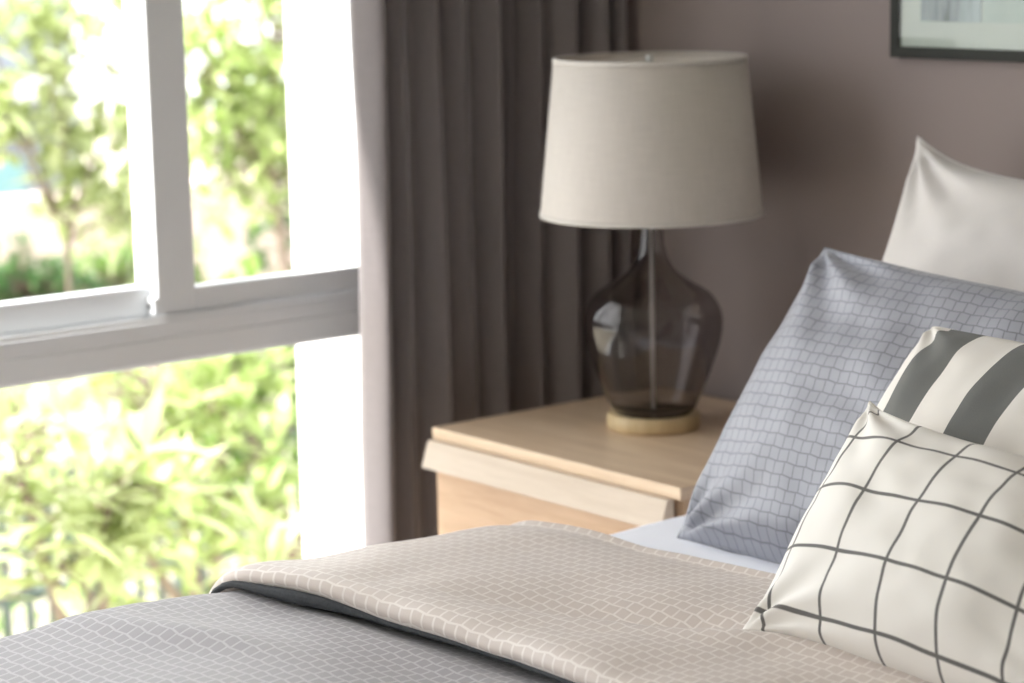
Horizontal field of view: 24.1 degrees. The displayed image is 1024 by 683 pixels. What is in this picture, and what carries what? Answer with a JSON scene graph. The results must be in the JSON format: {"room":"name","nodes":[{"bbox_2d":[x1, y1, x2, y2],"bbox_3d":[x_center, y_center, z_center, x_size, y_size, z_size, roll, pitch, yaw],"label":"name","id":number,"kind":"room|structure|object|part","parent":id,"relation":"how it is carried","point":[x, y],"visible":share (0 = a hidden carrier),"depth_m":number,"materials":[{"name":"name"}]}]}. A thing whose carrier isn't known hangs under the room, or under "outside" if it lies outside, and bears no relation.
{"room":"bedroom","nodes":[
{"label":"bedroom","id":0,"kind":"room"},
{"bbox_2d":[284,0,333,558],"bbox_3d":[-0.215,-0.697,4.464,0.440,2.550,0.100,-9,13,-38],"label":"wall pier","id":1,"kind":"object","parent":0,"point":[299,15],"depth_m":4.42,"materials":[{"name":"white paint"}]},
{"bbox_2d":[315,0,363,553],"bbox_3d":[-2.123,-0.360,2.761,5.390,2.550,0.200,-9,13,-38],"label":"wall","id":2,"kind":"structure","parent":0,"point":[331,22],"depth_m":4.34,"materials":[{"name":"white paint"}]},
{"bbox_2d":[0,0,359,395],"bbox_3d":[-1.951,-0.378,2.751,4.450,2.340,0.088,-9,13,-38],"label":"window","id":3,"kind":"structure","parent":2,"relation":"in","point":[164,318],"depth_m":3.87,"materials":[{"name":"paint"}]},
{"bbox_3d":[-1.137,-0.789,3.365,1.333,1.674,0.044,-9,13,-38],"label":"sliding sash","id":4,"kind":"part","parent":3,"relation":"part of","materials":[{"name":"paint"}]},
{"bbox_3d":[-0.430,-0.899,3.912,0.465,1.674,0.070,-9,13,-38],"label":"sliding sash","id":5,"kind":"part","parent":3,"relation":"part of","materials":[{"name":"paint"}]},
{"bbox_3d":[-1.954,-0.378,2.755,4.450,2.340,0.080,-9,13,-38],"label":"frame","id":6,"kind":"part","parent":3,"relation":"part of","materials":[{"name":"paint"}]},
{"bbox_2d":[627,0,1023,401],"bbox_3d":[1.708,-0.373,2.378,0.100,2.550,5.600,-9,13,-38],"label":"wall","id":7,"kind":"structure","parent":0,"point":[839,119],"depth_m":3.85,"materials":[{"name":"paint"}]},
{"bbox_2d":[349,0,629,546],"bbox_3d":[-0.040,-0.588,4.018,0.528,2.458,0.108,-7,12,-32],"label":"curtain","id":8,"kind":"object","parent":7,"relation":"hanging from","point":[472,303],"visible":0.55,"depth_m":4.05,"materials":[{"name":"grey fabric"}]},
{"bbox_2d":[890,0,1023,62],"bbox_3d":[0.774,-0.705,3.396,0.015,0.620,0.620,-9,13,-38],"label":"framed picture","id":9,"kind":"object","parent":7,"relation":"attached to","point":[972,30],"visible":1,"depth_m":3.58,"materials":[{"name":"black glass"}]},
{"bbox_2d":[921,0,981,22],"bbox_3d":[0.651,-0.706,3.547,0.002,0.464,0.117,-9,13,-38],"label":"print","id":10,"kind":"object","parent":9,"relation":"attached to","point":[932,11],"depth_m":3.58},
{"bbox_2d":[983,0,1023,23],"bbox_3d":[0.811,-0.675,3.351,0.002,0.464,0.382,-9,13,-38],"label":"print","id":11,"kind":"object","parent":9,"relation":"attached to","point":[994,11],"depth_m":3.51},
{"bbox_3d":[-0.400,1.271,0.914,5.590,0.100,5.600,-9,13,-38],"label":"floor","id":12,"kind":"structure","parent":0,"visible":0},
{"bbox_2d":[422,395,736,534],"bbox_3d":[0.244,0.416,3.849,0.522,0.550,0.590,-9,13,-38],"label":"nightstand","id":13,"kind":"object","parent":12,"relation":"on","point":[563,463],"visible":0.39,"depth_m":3.72,"materials":[{"name":"brown wood"}]},
{"bbox_3d":[0.059,0.329,3.692,0.010,0.213,0.558,-9,13,-38],"label":"drawer","id":14,"kind":"part","parent":13,"relation":"part of","materials":[{"name":"brown wood"}]},
{"bbox_2d":[539,51,763,435],"bbox_3d":[0.221,-0.156,3.799,0.354,0.595,0.354,-9,13,-38],"label":"table lamp","id":15,"kind":"object","parent":13,"relation":"on","point":[650,142],"visible":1,"depth_m":3.67,"materials":[{"name":"white fabric"}]},
{"bbox_3d":[0.215,-0.442,3.750,0.306,0.007,0.306,-9,13,-38],"label":"shade trim","id":16,"kind":"part","parent":15,"relation":"part of","materials":[{"name":"white fabric"}]},
{"bbox_3d":[0.218,-0.323,3.770,0.352,0.246,0.352,-9,13,-38],"label":"lamp shade","id":17,"kind":"part","parent":15,"relation":"part of","materials":[{"name":"fabric"}]},
{"bbox_3d":[0.220,-0.204,3.791,0.354,0.007,0.354,-9,13,-38],"label":"shade trim","id":18,"kind":"part","parent":15,"relation":"part of","materials":[{"name":"white fabric"}]},
{"bbox_3d":[0.224,-0.045,3.819,0.223,0.320,0.223,-9,13,-38],"label":"glass","id":19,"kind":"part","parent":15,"relation":"part of","materials":[{"name":"grey glass"}]},
{"bbox_3d":[0.432,0.447,3.648,0.478,0.511,0.022,-9,13,-38],"label":"panel","id":20,"kind":"part","parent":13,"relation":"part of","materials":[{"name":"brown wood"}]},
{"bbox_3d":[0.361,0.675,2.482,2.046,0.505,1.592,-9,13,-38],"label":"bed","id":21,"kind":"object","parent":12,"relation":"on","visible":0},
{"bbox_2d":[0,520,930,682],"bbox_3d":[0.044,0.580,2.184,1.377,0.408,1.757,-9,13,-38],"label":"duvet","id":22,"kind":"object","parent":21,"relation":"on","point":[530,601],"visible":0.86,"depth_m":2.67,"materials":[{"name":"grey fabric"}]},
{"bbox_2d":[743,401,1023,682],"bbox_3d":[0.487,0.244,2.487,0.251,0.262,0.545,-9,13,-38],"label":"cushion","id":23,"kind":"object","parent":22,"relation":"on","point":[907,557],"visible":0.9,"depth_m":2.46,"materials":[{"name":"white fabric"}]},
{"bbox_2d":[877,326,1023,455],"bbox_3d":[0.541,0.169,2.724,0.271,0.307,0.415,-9,13,-38],"label":"cushion","id":24,"kind":"object","parent":22,"relation":"on","point":[966,386],"visible":0.37,"depth_m":2.75,"materials":[{"name":"white fabric"}]},
{"bbox_2d":[610,515,779,573],"bbox_3d":[0.539,0.477,2.616,1.545,0.221,1.658,-9,13,-38],"label":"sheet","id":25,"kind":"object","parent":21,"relation":"on","point":[661,535],"visible":0.03,"depth_m":3.20,"materials":[{"name":"white fabric"}]},
{"bbox_2d":[677,247,1023,563],"bbox_3d":[0.529,0.126,3.027,0.292,0.407,0.683,-9,13,-38],"label":"pillow","id":26,"kind":"object","parent":25,"relation":"on","point":[853,322],"visible":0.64,"depth_m":3.11,"materials":[{"name":"blue fabric"}]},
{"bbox_2d":[882,136,1023,291],"bbox_3d":[0.695,0.007,3.260,0.238,0.523,0.667,-9,13,-38],"label":"pillow","id":27,"kind":"object","parent":25,"relation":"on","point":[954,219],"visible":0.24,"depth_m":3.33,"materials":[{"name":"white fabric"}]},
{"label":"outside","id":28,"kind":"structure","parent":0,"visible":0},
{"bbox_2d":[0,107,296,637],"bbox_3d":[-2.255,-0.683,17.312,34.000,0.100,22.390,-9,13,-38],"label":"ground","id":29,"kind":"structure","parent":28,"point":[98,451],"depth_m":10.52,"materials":[{"name":"white"}]},
{"bbox_2d":[0,0,102,196],"bbox_3d":[-5.328,-2.913,16.200,5.000,4.800,2.300,-9,13,-38],"label":"house","id":30,"kind":"structure","parent":29,"relation":"on","point":[9,173],"depth_m":17.04,"materials":[{"name":"white"}]},
{"bbox_2d":[0,231,122,464],"bbox_3d":[-1.855,0.123,9.166,0.779,1.108,0.535,-10,13,-41],"label":"hedge","id":31,"kind":"object","parent":29,"relation":"on","point":[40,283],"visible":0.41,"depth_m":9.09,"materials":[{"name":"green plant"}]},
{"bbox_3d":[-1.846,0.149,9.175,0.656,1.054,0.421,-9,13,-38],"label":"stem","id":32,"kind":"part","parent":31,"relation":"part of","materials":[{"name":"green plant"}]},
{"bbox_2d":[0,0,195,611],"bbox_3d":[-1.343,-0.164,7.436,0.833,2.228,0.530,-9,13,-38],"label":"tree","id":33,"kind":"object","parent":29,"relation":"on","point":[55,157],"visible":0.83,"depth_m":7.33,"materials":[{"name":"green plant"}]},
{"bbox_3d":[-1.353,-0.116,7.449,0.613,2.130,0.312,-9,13,-38],"label":"stem","id":34,"kind":"part","parent":33,"relation":"part of","materials":[{"name":"green plant"}]},
{"bbox_2d":[0,375,235,620],"bbox_3d":[-1.033,0.628,5.656,0.634,1.290,0.895,7,13,39],"label":"shrub","id":35,"kind":"object","parent":29,"relation":"on","point":[126,511],"visible":0.97,"depth_m":5.61,"materials":[{"name":"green plant"}]},
{"bbox_3d":[-1.071,0.703,5.700,0.566,1.128,0.364,-9,13,-38],"label":"stem","id":36,"kind":"part","parent":35,"relation":"part of","materials":[{"name":"green plant"}]},
{"bbox_2d":[71,229,214,446],"bbox_3d":[-1.617,-0.042,10.267,0.763,1.043,0.552,-9,13,-38],"label":"hedge","id":37,"kind":"object","parent":29,"relation":"on","point":[127,270],"visible":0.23,"depth_m":10.14,"materials":[{"name":"green plant"}]},
{"bbox_2d":[0,171,292,403],"bbox_3d":[-0.797,-0.450,12.679,9.500,0.970,0.200,-9,13,-38],"label":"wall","id":38,"kind":"structure","parent":29,"relation":"on","point":[221,257],"depth_m":11.88,"materials":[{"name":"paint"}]},
{"bbox_2d":[0,365,296,636],"bbox_3d":[-0.395,0.659,8.825,6.939,0.090,6.154,-9,13,-38],"label":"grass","id":39,"kind":"structure","parent":29,"relation":"on","point":[39,615],"depth_m":10.11,"materials":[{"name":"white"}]},
{"bbox_2d":[0,427,298,636],"bbox_3d":[-1.089,0.568,7.978,4.060,0.590,0.105,-9,13,-38],"label":"fence","id":40,"kind":"object","parent":29,"relation":"on","point":[37,592],"visible":0.02,"depth_m":7.65,"materials":[{"name":"paint"}]},
{"bbox_3d":[-1.075,0.732,7.993,4.000,0.040,0.040,-9,13,-38],"label":"rail","id":41,"kind":"part","parent":40,"relation":"part of","materials":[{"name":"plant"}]},
{"bbox_3d":[-1.082,0.368,7.929,4.000,0.040,0.040,-9,13,-38],"label":"rail","id":42,"kind":"part","parent":40,"relation":"part of","materials":[{"name":"paint"}]},
{"bbox_3d":[-1.106,0.564,7.999,0.060,0.590,0.050,-9,13,-38],"label":"post","id":43,"kind":"part","parent":40,"relation":"part of","materials":[{"name":"paint"}]},
{"bbox_2d":[16,346,301,607],"bbox_3d":[-0.889,0.484,6.399,0.728,1.318,1.004,6,12,35],"label":"shrub","id":44,"kind":"object","parent":29,"relation":"on","point":[216,413],"visible":0.51,"depth_m":6.34,"materials":[{"name":"green plant"}]},
{"bbox_3d":[-0.866,0.537,6.395,0.417,1.215,0.731,5,12,31],"label":"stem","id":45,"kind":"part","parent":44,"relation":"part of","materials":[{"name":"green plant"}]},
{"bbox_2d":[169,252,303,559],"bbox_3d":[-0.782,0.312,7.571,0.623,1.248,0.961,3,11,24],"label":"leafy shrub","id":46,"kind":"object","parent":29,"relation":"on","point":[251,266],"visible":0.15,"depth_m":7.47,"materials":[{"name":"green plant"}]},
{"bbox_3d":[-0.771,0.363,7.575,0.801,1.147,0.478,-9,13,-38],"label":"stem","id":47,"kind":"part","parent":46,"relation":"part of","materials":[{"name":"green plant"}]},
{"bbox_2d":[183,0,291,272],"bbox_3d":[-0.843,-0.537,8.563,0.910,2.564,1.066,2,10,18],"label":"tree","id":48,"kind":"object","parent":29,"relation":"on","point":[230,115],"visible":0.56,"depth_m":8.26,"materials":[{"name":"green plant"}]},
{"bbox_2d":[192,480,303,588],"bbox_3d":[-0.580,0.779,5.808,0.361,0.914,0.401,-3,10,-13],"label":"plant","id":49,"kind":"object","parent":29,"relation":"on","point":[267,540],"visible":0.47,"depth_m":5.72,"materials":[{"name":"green plant"}]},
{"bbox_2d":[205,0,293,354],"bbox_3d":[-0.746,-0.812,10.853,1.418,2.337,1.200,-9,13,-38],"label":"leafy shrub","id":50,"kind":"object","parent":29,"relation":"on","point":[262,256],"visible":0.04,"depth_m":10.66,"materials":[{"name":"green plant"}]},
{"bbox_3d":[-0.737,-0.749,10.865,1.218,2.209,0.961,-9,13,-38],"label":"stem","id":51,"kind":"part","parent":50,"relation":"part of","materials":[{"name":"green plant"}]}
]}

